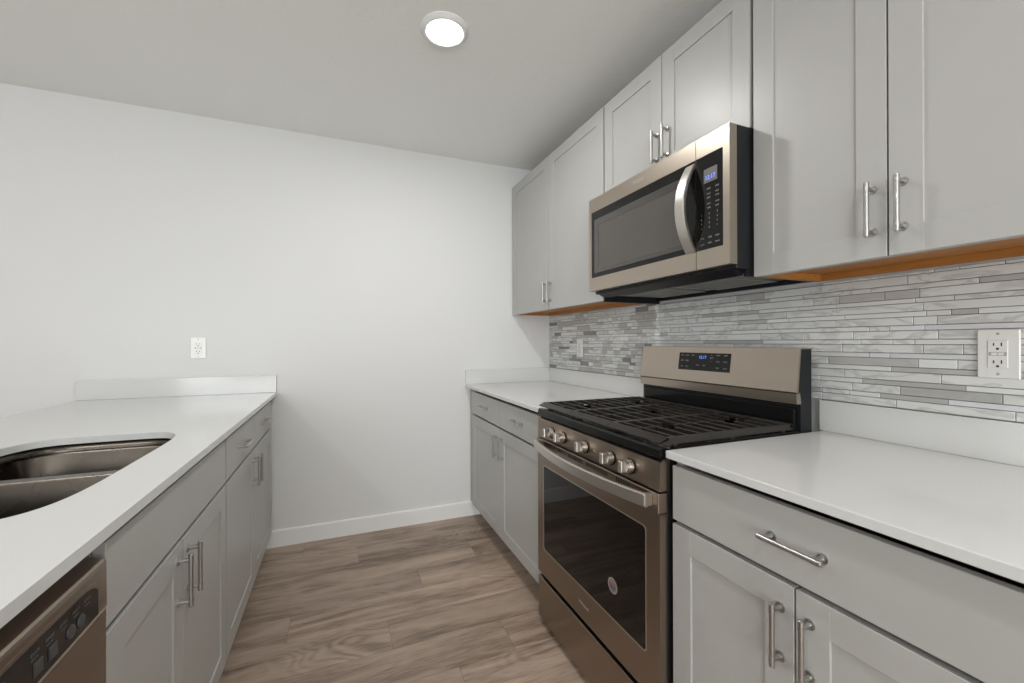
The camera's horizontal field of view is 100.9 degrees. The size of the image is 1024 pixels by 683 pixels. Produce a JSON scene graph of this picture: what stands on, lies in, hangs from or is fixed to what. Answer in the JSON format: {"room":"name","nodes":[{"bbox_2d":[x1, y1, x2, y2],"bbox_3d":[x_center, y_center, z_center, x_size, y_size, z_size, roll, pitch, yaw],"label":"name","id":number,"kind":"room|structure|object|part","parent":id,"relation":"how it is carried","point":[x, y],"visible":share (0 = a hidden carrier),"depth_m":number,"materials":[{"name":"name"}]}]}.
{"room":"kitchen","nodes":[
{"label":"kitchen","id":0,"kind":"room"},
{"bbox_2d":[0,83,549,529],"bbox_3d":[-2.773,0.003,1.997,6.778,2.527,0.100,0,0,-22],"label":"wall","id":1,"kind":"structure","parent":0,"point":[368,279],"depth_m":2.52,"materials":[{"name":"white paint"}]},
{"bbox_2d":[190,337,205,358],"bbox_3d":[-1.750,0.036,2.356,0.072,0.118,0.009,0,0,-22],"label":"wall outlet","id":2,"kind":"object","parent":1,"relation":"attached to","point":[197,344],"visible":1,"depth_m":2.35,"materials":[{"name":"white plastic"}]},
{"bbox_2d":[194,342,201,353],"bbox_3d":[-1.748,0.036,2.354,0.034,0.067,0.003,0,0,-22],"label":"receptacle","id":3,"kind":"object","parent":2,"relation":"attached to","point":[197,345],"depth_m":2.35,"materials":[{"name":"white plastic"}]},
{"bbox_2d":[266,501,479,548],"bbox_3d":[-3.052,1.168,1.819,6.120,0.098,0.014,0,0,-22],"label":"baseboard","id":4,"kind":"structure","parent":1,"relation":"attached to","point":[333,529],"depth_m":2.69,"materials":[{"name":"white paint"}]},
{"bbox_2d":[0,0,721,170],"bbox_3d":[-1.509,-1.318,-1.236,6.878,0.100,7.048,0,0,-22],"label":"ceiling","id":5,"kind":"structure","parent":0,"point":[527,75],"depth_m":1.90,"materials":[{"name":"white paint"}]},
{"bbox_2d":[420,11,468,47],"bbox_3d":[-0.273,-1.258,1.717,0.194,0.019,0.194,0,0,-22],"label":"recessed light","id":6,"kind":"object","parent":5,"relation":"in","point":[446,29],"visible":1,"depth_m":1.69,"materials":[{"name":"white paint"}]},
{"bbox_2d":[219,514,588,682],"bbox_3d":[-1.501,1.234,-1.239,6.678,0.050,6.848,0,0,-22],"label":"floor","id":7,"kind":"structure","parent":0,"point":[448,600],"depth_m":1.87,"materials":[{"name":"wood"}]},
{"bbox_2d":[0,557,106,682],"bbox_3d":[-0.831,0.778,0.302,0.610,0.861,0.603,0,0,-22],"label":"dishwasher","id":8,"kind":"object","parent":7,"relation":"on","point":[60,636],"visible":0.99,"depth_m":0.59,"materials":[{"name":"silver metal"}]},
{"bbox_3d":[-0.552,0.404,0.417,0.002,0.052,0.543,0,0,-22],"label":"button panel","id":9,"kind":"part","parent":8,"relation":"part of","materials":[{"name":"black glass"}]},
{"bbox_3d":[-0.572,0.764,0.408,0.044,0.658,0.603,0,0,-22],"label":"door","id":10,"kind":"part","parent":8,"relation":"part of","materials":[{"name":"silver metal"}]},
{"bbox_2d":[86,440,225,682],"bbox_3d":[-1.091,0.763,0.964,0.637,0.892,0.808,0,0,-22],"label":"base cabinet","id":11,"kind":"object","parent":7,"relation":"on","point":[165,607],"visible":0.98,"depth_m":0.99,"materials":[{"name":"grey wood"}]},
{"bbox_3d":[-0.753,0.792,0.871,0.019,0.604,0.371,0,0,-22],"label":"door","id":12,"kind":"part","parent":11,"relation":"part of","materials":[{"name":"grey paint"}]},
{"bbox_3d":[-0.787,0.579,1.021,0.032,0.128,0.020,0,0,-22],"label":"handle","id":13,"kind":"part","parent":11,"relation":"part of","materials":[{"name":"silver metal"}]},
{"bbox_3d":[-0.816,0.579,1.089,0.032,0.128,0.020,0,0,-22],"label":"handle","id":14,"kind":"part","parent":11,"relation":"part of","materials":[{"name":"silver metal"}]},
{"bbox_3d":[-0.905,0.792,1.243,0.019,0.604,0.423,0,0,-22],"label":"door","id":15,"kind":"part","parent":11,"relation":"part of","materials":[{"name":"grey paint"}]},
{"bbox_2d":[223,401,271,659],"bbox_3d":[-1.456,0.765,1.858,0.637,0.892,1.119,0,0,-22],"label":"base cabinet","id":16,"kind":"object","parent":7,"relation":"on","point":[248,448],"visible":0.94,"depth_m":1.77,"materials":[{"name":"grey wood"}]},
{"bbox_2d":[0,375,276,628],"bbox_3d":[-1.321,0.257,1.139,0.898,0.120,2.585,0,0,-22],"label":"countertop","id":17,"kind":"structure","parent":16,"relation":"on","point":[38,547],"depth_m":1.26,"materials":[{"name":"white stone"}]},
{"bbox_2d":[0,438,170,518],"bbox_3d":[-1.129,0.429,0.987,0.452,0.222,0.816,0,0,-22],"label":"sink","id":18,"kind":"object","parent":17,"relation":"in","point":[32,479],"visible":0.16,"depth_m":1.25,"materials":[{"name":"silver metal"}]},
{"bbox_3d":[-1.067,0.441,0.836,0.416,0.197,0.452,0,0,-22],"label":"bowl","id":19,"kind":"part","parent":18,"relation":"part of","materials":[{"name":"silver metal"}]},
{"bbox_3d":[-1.221,0.442,1.213,0.416,0.197,0.292,0,0,-22],"label":"bowl","id":20,"kind":"part","parent":18,"relation":"part of","materials":[{"name":"silver metal"}]},
{"bbox_3d":[-1.086,0.794,1.685,0.019,0.604,0.509,0,0,-22],"label":"door","id":21,"kind":"part","parent":16,"relation":"part of","materials":[{"name":"grey paint"}]},
{"bbox_3d":[-1.087,0.409,1.685,0.019,0.144,0.509,0,0,-22],"label":"drawer","id":22,"kind":"part","parent":16,"relation":"part of","materials":[{"name":"grey paint"}]},
{"bbox_3d":[-1.063,0.408,1.695,0.032,0.020,0.128,0,0,-22],"label":"handle","id":23,"kind":"part","parent":16,"relation":"part of","materials":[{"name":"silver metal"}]},
{"bbox_3d":[-1.146,0.585,1.898,0.032,0.128,0.020,0,0,-22],"label":"handle","id":24,"kind":"part","parent":16,"relation":"part of","materials":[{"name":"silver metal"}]},
{"bbox_3d":[-1.174,0.585,1.967,0.032,0.128,0.020,0,0,-22],"label":"handle","id":25,"kind":"part","parent":16,"relation":"part of","materials":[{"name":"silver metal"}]},
{"bbox_3d":[-1.282,0.795,2.164,0.019,0.604,0.517,0,0,-22],"label":"door","id":26,"kind":"part","parent":16,"relation":"part of","materials":[{"name":"grey paint"}]},
{"bbox_3d":[-1.283,0.410,2.165,0.019,0.144,0.517,0,0,-22],"label":"drawer","id":27,"kind":"part","parent":16,"relation":"part of","materials":[{"name":"grey paint"}]},
{"bbox_3d":[-1.259,0.409,2.174,0.032,0.020,0.128,0,0,-22],"label":"handle","id":28,"kind":"part","parent":16,"relation":"part of","materials":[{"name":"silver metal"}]},
{"bbox_2d":[470,389,540,583],"bbox_3d":[0.199,0.761,2.521,0.680,0.892,1.173,0,0,-22],"label":"base cabinet","id":29,"kind":"object","parent":7,"relation":"on","point":[504,457],"visible":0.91,"depth_m":2.26,"materials":[{"name":"grey wood"}]},
{"bbox_3d":[-0.161,0.407,2.610,0.019,0.144,0.528,0,0,-22],"label":"drawer","id":30,"kind":"part","parent":29,"relation":"part of","materials":[{"name":"grey paint"}]},
{"bbox_3d":[-0.160,0.792,2.609,0.019,0.604,0.528,0,0,-22],"label":"door","id":31,"kind":"part","parent":29,"relation":"part of","materials":[{"name":"grey paint"}]},
{"bbox_3d":[-0.098,0.592,2.388,0.032,0.128,0.020,0,0,-22],"label":"handle","id":32,"kind":"part","parent":29,"relation":"part of","materials":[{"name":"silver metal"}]},
{"bbox_3d":[-0.069,0.592,2.318,0.032,0.128,0.020,0,0,-22],"label":"handle","id":33,"kind":"part","parent":29,"relation":"part of","materials":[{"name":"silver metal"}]},
{"bbox_3d":[0.018,0.406,2.106,0.032,0.020,0.128,0,0,-22],"label":"handle","id":34,"kind":"part","parent":29,"relation":"part of","materials":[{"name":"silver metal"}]},
{"bbox_3d":[0.041,0.406,2.115,0.019,0.144,0.530,0,0,-22],"label":"drawer","id":35,"kind":"part","parent":29,"relation":"part of","materials":[{"name":"grey paint"}]},
{"bbox_3d":[0.042,0.791,2.115,0.019,0.604,0.530,0,0,-22],"label":"door","id":36,"kind":"part","parent":29,"relation":"part of","materials":[{"name":"grey paint"}]},
{"bbox_2d":[465,367,643,411],"bbox_3d":[0.204,0.255,2.523,0.666,0.120,1.177,0,0,-22],"label":"countertop","id":37,"kind":"structure","parent":29,"relation":"on","point":[528,388],"depth_m":2.60,"materials":[{"name":"white stone"}]},
{"bbox_2d":[534,346,812,682],"bbox_3d":[0.512,0.615,1.584,0.695,1.184,0.758,0,0,-22],"label":"gas range","id":38,"kind":"object","parent":7,"relation":"on","point":[605,474],"visible":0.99,"depth_m":1.41,"materials":[{"name":"silver metal"}]},
{"bbox_3d":[0.145,0.370,1.700,0.043,0.045,0.045,0,0,-22],"label":"knob","id":39,"kind":"part","parent":38,"relation":"part of","materials":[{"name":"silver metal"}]},
{"bbox_3d":[0.179,0.369,1.617,0.043,0.045,0.045,0,0,-22],"label":"knob","id":40,"kind":"part","parent":38,"relation":"part of","materials":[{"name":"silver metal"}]},
{"bbox_3d":[0.239,0.369,1.471,0.043,0.045,0.045,0,0,-22],"label":"knob","id":41,"kind":"part","parent":38,"relation":"part of","materials":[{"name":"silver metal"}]},
{"bbox_3d":[0.269,1.091,1.486,0.028,0.173,0.751,0,0,-22],"label":"storage drawer","id":42,"kind":"part","parent":38,"relation":"part of","materials":[{"name":"silver metal"}]},
{"bbox_3d":[0.220,0.433,1.468,0.066,0.037,0.707,0,0,-22],"label":"handle","id":43,"kind":"part","parent":38,"relation":"part of","materials":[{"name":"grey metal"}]},
{"bbox_3d":[0.256,0.697,1.484,0.005,0.357,0.647,0,0,-22],"label":"window trim","id":44,"kind":"part","parent":38,"relation":"part of","materials":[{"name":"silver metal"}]},
{"bbox_3d":[0.259,0.697,1.486,0.009,0.350,0.640,0,0,-22],"label":"oven glass","id":45,"kind":"part","parent":38,"relation":"part of","materials":[{"name":"black glass"}]},
{"bbox_3d":[0.265,0.697,1.486,0.034,0.573,0.753,0,0,-22],"label":"oven door","id":46,"kind":"part","parent":38,"relation":"part of","materials":[{"name":"silver metal"}]},
{"bbox_3d":[0.270,0.362,1.489,0.035,0.086,0.751,0,0,-22],"label":"control panel","id":47,"kind":"part","parent":38,"relation":"part of","materials":[{"name":"silver metal"}]},
{"bbox_3d":[0.296,0.369,1.330,0.043,0.045,0.045,0,0,-22],"label":"knob","id":48,"kind":"part","parent":38,"relation":"part of","materials":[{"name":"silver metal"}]},
{"bbox_3d":[0.333,0.368,1.241,0.043,0.045,0.045,0,0,-22],"label":"knob","id":49,"kind":"part","parent":38,"relation":"part of","materials":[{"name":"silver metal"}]},
{"bbox_2d":[538,401,799,458],"bbox_3d":[0.523,0.302,1.592,0.579,0.029,0.751,0,0,-22],"label":"cooktop","id":50,"kind":"object","parent":38,"relation":"in","point":[642,445],"depth_m":1.38,"materials":[{"name":"black metal"}]},
{"bbox_3d":[0.793,0.111,1.694,0.082,0.178,0.746,0,0,-22],"label":"panel","id":51,"kind":"part","parent":38,"relation":"part of","materials":[{"name":"silver metal"}]},
{"bbox_2d":[673,462,1023,682],"bbox_3d":[0.843,0.758,0.945,0.680,0.892,0.671,0,0,-22],"label":"base cabinet","id":52,"kind":"object","parent":7,"relation":"on","point":[767,588],"visible":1,"depth_m":0.80,"materials":[{"name":"grey wood"}]},
{"bbox_3d":[0.503,0.788,0.988,0.019,0.604,0.326,0,0,-22],"label":"door","id":53,"kind":"part","parent":52,"relation":"part of","materials":[{"name":"grey paint"}]},
{"bbox_3d":[0.531,0.589,0.852,0.032,0.128,0.020,0,0,-22],"label":"handle","id":54,"kind":"part","parent":52,"relation":"part of","materials":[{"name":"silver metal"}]},
{"bbox_3d":[0.542,0.403,0.823,0.032,0.020,0.128,0,0,-22],"label":"handle","id":55,"kind":"part","parent":52,"relation":"part of","materials":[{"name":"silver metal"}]},
{"bbox_3d":[0.552,0.588,0.798,0.032,0.128,0.020,0,0,-22],"label":"handle","id":56,"kind":"part","parent":52,"relation":"part of","materials":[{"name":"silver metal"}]},
{"bbox_2d":[666,399,1023,583],"bbox_3d":[0.849,0.251,0.945,0.666,0.120,0.698,0,0,-22],"label":"countertop","id":57,"kind":"structure","parent":52,"relation":"on","point":[948,485],"depth_m":0.94,"materials":[{"name":"white stone"}]},
{"bbox_3d":[0.629,0.787,0.679,0.019,0.604,0.331,0,0,-22],"label":"door","id":58,"kind":"part","parent":52,"relation":"part of","materials":[{"name":"grey paint"}]},
{"bbox_2d":[550,256,1023,431],"bbox_3d":[1.632,-0.012,0.045,0.100,2.527,6.848,0,0,-22],"label":"wall","id":59,"kind":"structure","parent":0,"point":[815,402],"depth_m":1.42,"materials":[{"name":"white paint"}]},
{"bbox_2d":[512,107,640,315],"bbox_3d":[0.348,-0.655,2.592,0.344,0.925,1.152,0,0,-22],"label":"upper cabinet","id":60,"kind":"object","parent":59,"relation":"attached to","point":[550,204],"visible":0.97,"depth_m":2.43,"materials":[{"name":"grey wood"}]},
{"bbox_3d":[0.118,-0.653,2.808,0.019,0.923,0.570,0,0,-22],"label":"door","id":61,"kind":"part","parent":60,"relation":"part of","materials":[{"name":"grey paint"}]},
{"bbox_3d":[0.194,-0.296,2.559,0.032,0.128,0.020,0,0,-22],"label":"handle","id":62,"kind":"part","parent":60,"relation":"part of","materials":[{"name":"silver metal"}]},
{"bbox_3d":[0.215,-0.296,2.506,0.032,0.128,0.020,0,0,-22],"label":"handle","id":63,"kind":"part","parent":60,"relation":"part of","materials":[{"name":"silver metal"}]},
{"bbox_3d":[0.336,-0.655,2.277,0.019,0.923,0.570,0,0,-22],"label":"door","id":64,"kind":"part","parent":60,"relation":"part of","materials":[{"name":"grey paint"}]},
{"bbox_3d":[0.376,-0.206,2.602,0.262,0.024,1.151,0,0,-22],"label":"underside panel","id":65,"kind":"part","parent":60,"relation":"part of","materials":[{"name":"brown wood"}]},
{"bbox_2d":[604,0,753,191],"bbox_3d":[0.712,-0.888,1.700,0.344,0.464,0.772,0,0,-22],"label":"upper cabinet","id":66,"kind":"object","parent":59,"relation":"attached to","point":[702,83],"visible":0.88,"depth_m":1.54,"materials":[{"name":"grey wood"}]},
{"bbox_3d":[0.519,-0.886,1.827,0.019,0.462,0.382,0,0,-22],"label":"door","id":67,"kind":"part","parent":66,"relation":"part of","materials":[{"name":"grey paint"}]},
{"bbox_3d":[0.558,-0.763,1.665,0.032,0.128,0.020,0,0,-22],"label":"handle","id":68,"kind":"part","parent":66,"relation":"part of","materials":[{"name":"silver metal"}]},
{"bbox_3d":[0.580,-0.764,1.612,0.032,0.128,0.020,0,0,-22],"label":"handle","id":69,"kind":"part","parent":66,"relation":"part of","materials":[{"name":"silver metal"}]},
{"bbox_2d":[589,122,811,303],"bbox_3d":[0.659,-0.419,1.667,0.448,0.466,0.760,0,0,-22],"label":"microwave oven","id":70,"kind":"object","parent":66,"relation":"attached to","point":[681,227],"visible":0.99,"depth_m":1.46,"materials":[{"name":"silver metal"}]},
{"bbox_3d":[0.490,-0.439,1.667,0.030,0.418,0.631,0,0,-22],"label":"door","id":71,"kind":"part","parent":70,"relation":"part of","materials":[{"name":"silver metal"}]},
{"bbox_3d":[0.656,-0.210,1.830,0.220,0.008,0.250,0,0,-22],"label":"filter frame","id":72,"kind":"part","parent":70,"relation":"part of","materials":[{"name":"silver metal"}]},
{"bbox_3d":[0.567,-0.433,1.380,0.059,0.286,0.040,0,0,-22],"label":"handle","id":73,"kind":"part","parent":70,"relation":"part of","materials":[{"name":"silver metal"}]},
{"bbox_3d":[0.721,-0.217,1.691,0.275,0.004,0.720,0,0,-22],"label":"plate","id":74,"kind":"part","parent":70,"relation":"part of","materials":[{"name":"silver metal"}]},
{"bbox_3d":[0.773,-0.211,1.543,0.220,0.008,0.250,0,0,-22],"label":"filter frame","id":75,"kind":"part","parent":70,"relation":"part of","materials":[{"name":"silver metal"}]},
{"bbox_3d":[0.664,-0.887,1.472,0.019,0.462,0.378,0,0,-22],"label":"door","id":76,"kind":"part","parent":66,"relation":"part of","materials":[{"name":"grey paint"}]},
{"bbox_2d":[549,258,1023,422],"bbox_3d":[0.785,0.000,1.970,0.010,0.382,2.642,0,0,-22],"label":"backsplash","id":77,"kind":"structure","parent":59,"relation":"attached to","point":[908,340],"depth_m":1.27,"materials":[{"name":"grey tile"}]},
{"bbox_2d":[577,339,582,356],"bbox_3d":[0.445,0.042,2.777,0.009,0.118,0.072,0,0,-22],"label":"wall outlet","id":78,"kind":"object","parent":77,"relation":"attached to","point":[579,341],"visible":1,"depth_m":2.77,"materials":[{"name":"white plastic"}]},
{"bbox_2d":[578,343,580,352],"bbox_3d":[0.443,0.042,2.776,0.003,0.067,0.034,0,0,-22],"label":"receptacle","id":79,"kind":"object","parent":78,"relation":"attached to","point":[579,344],"depth_m":2.77,"materials":[{"name":"white plastic"}]},
{"bbox_2d":[977,329,1020,379],"bbox_3d":[1.166,0.030,1.014,0.009,0.118,0.072,0,0,-22],"label":"wall outlet","id":80,"kind":"object","parent":77,"relation":"attached to","point":[998,350],"visible":1,"depth_m":1.01,"materials":[{"name":"white plastic"}]},
{"bbox_2d":[988,340,1007,367],"bbox_3d":[1.163,0.030,1.012,0.003,0.067,0.034,0,0,-22],"label":"receptacle","id":81,"kind":"object","parent":80,"relation":"attached to","point":[997,349],"depth_m":1.01,"materials":[{"name":"white plastic"}]},
{"bbox_2d":[753,0,1023,281],"bbox_3d":[0.990,-0.659,1.022,0.344,0.925,0.684,0,0,-22],"label":"upper cabinet","id":82,"kind":"object","parent":59,"relation":"attached to","point":[889,134],"visible":1,"depth_m":0.98,"materials":[{"name":"grey wood"}]},
{"bbox_3d":[0.804,-0.657,1.130,0.019,0.923,0.336,0,0,-22],"label":"door","id":83,"kind":"part","parent":82,"relation":"part of","materials":[{"name":"grey paint"}]},
{"bbox_3d":[0.835,-0.307,0.989,0.032,0.128,0.020,0,0,-22],"label":"handle","id":84,"kind":"part","parent":82,"relation":"part of","materials":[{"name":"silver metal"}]},
{"bbox_3d":[1.018,-0.210,1.032,0.262,0.024,0.683,0,0,-22],"label":"underside panel","id":85,"kind":"part","parent":82,"relation":"part of","materials":[{"name":"brown wood"}]},
{"bbox_3d":[0.857,-0.307,0.936,0.032,0.128,0.020,0,0,-22],"label":"handle","id":86,"kind":"part","parent":82,"relation":"part of","materials":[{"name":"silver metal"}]},
{"bbox_3d":[0.933,-0.658,0.815,0.019,0.923,0.336,0,0,-22],"label":"door","id":87,"kind":"part","parent":82,"relation":"part of","materials":[{"name":"grey paint"}]}
]}

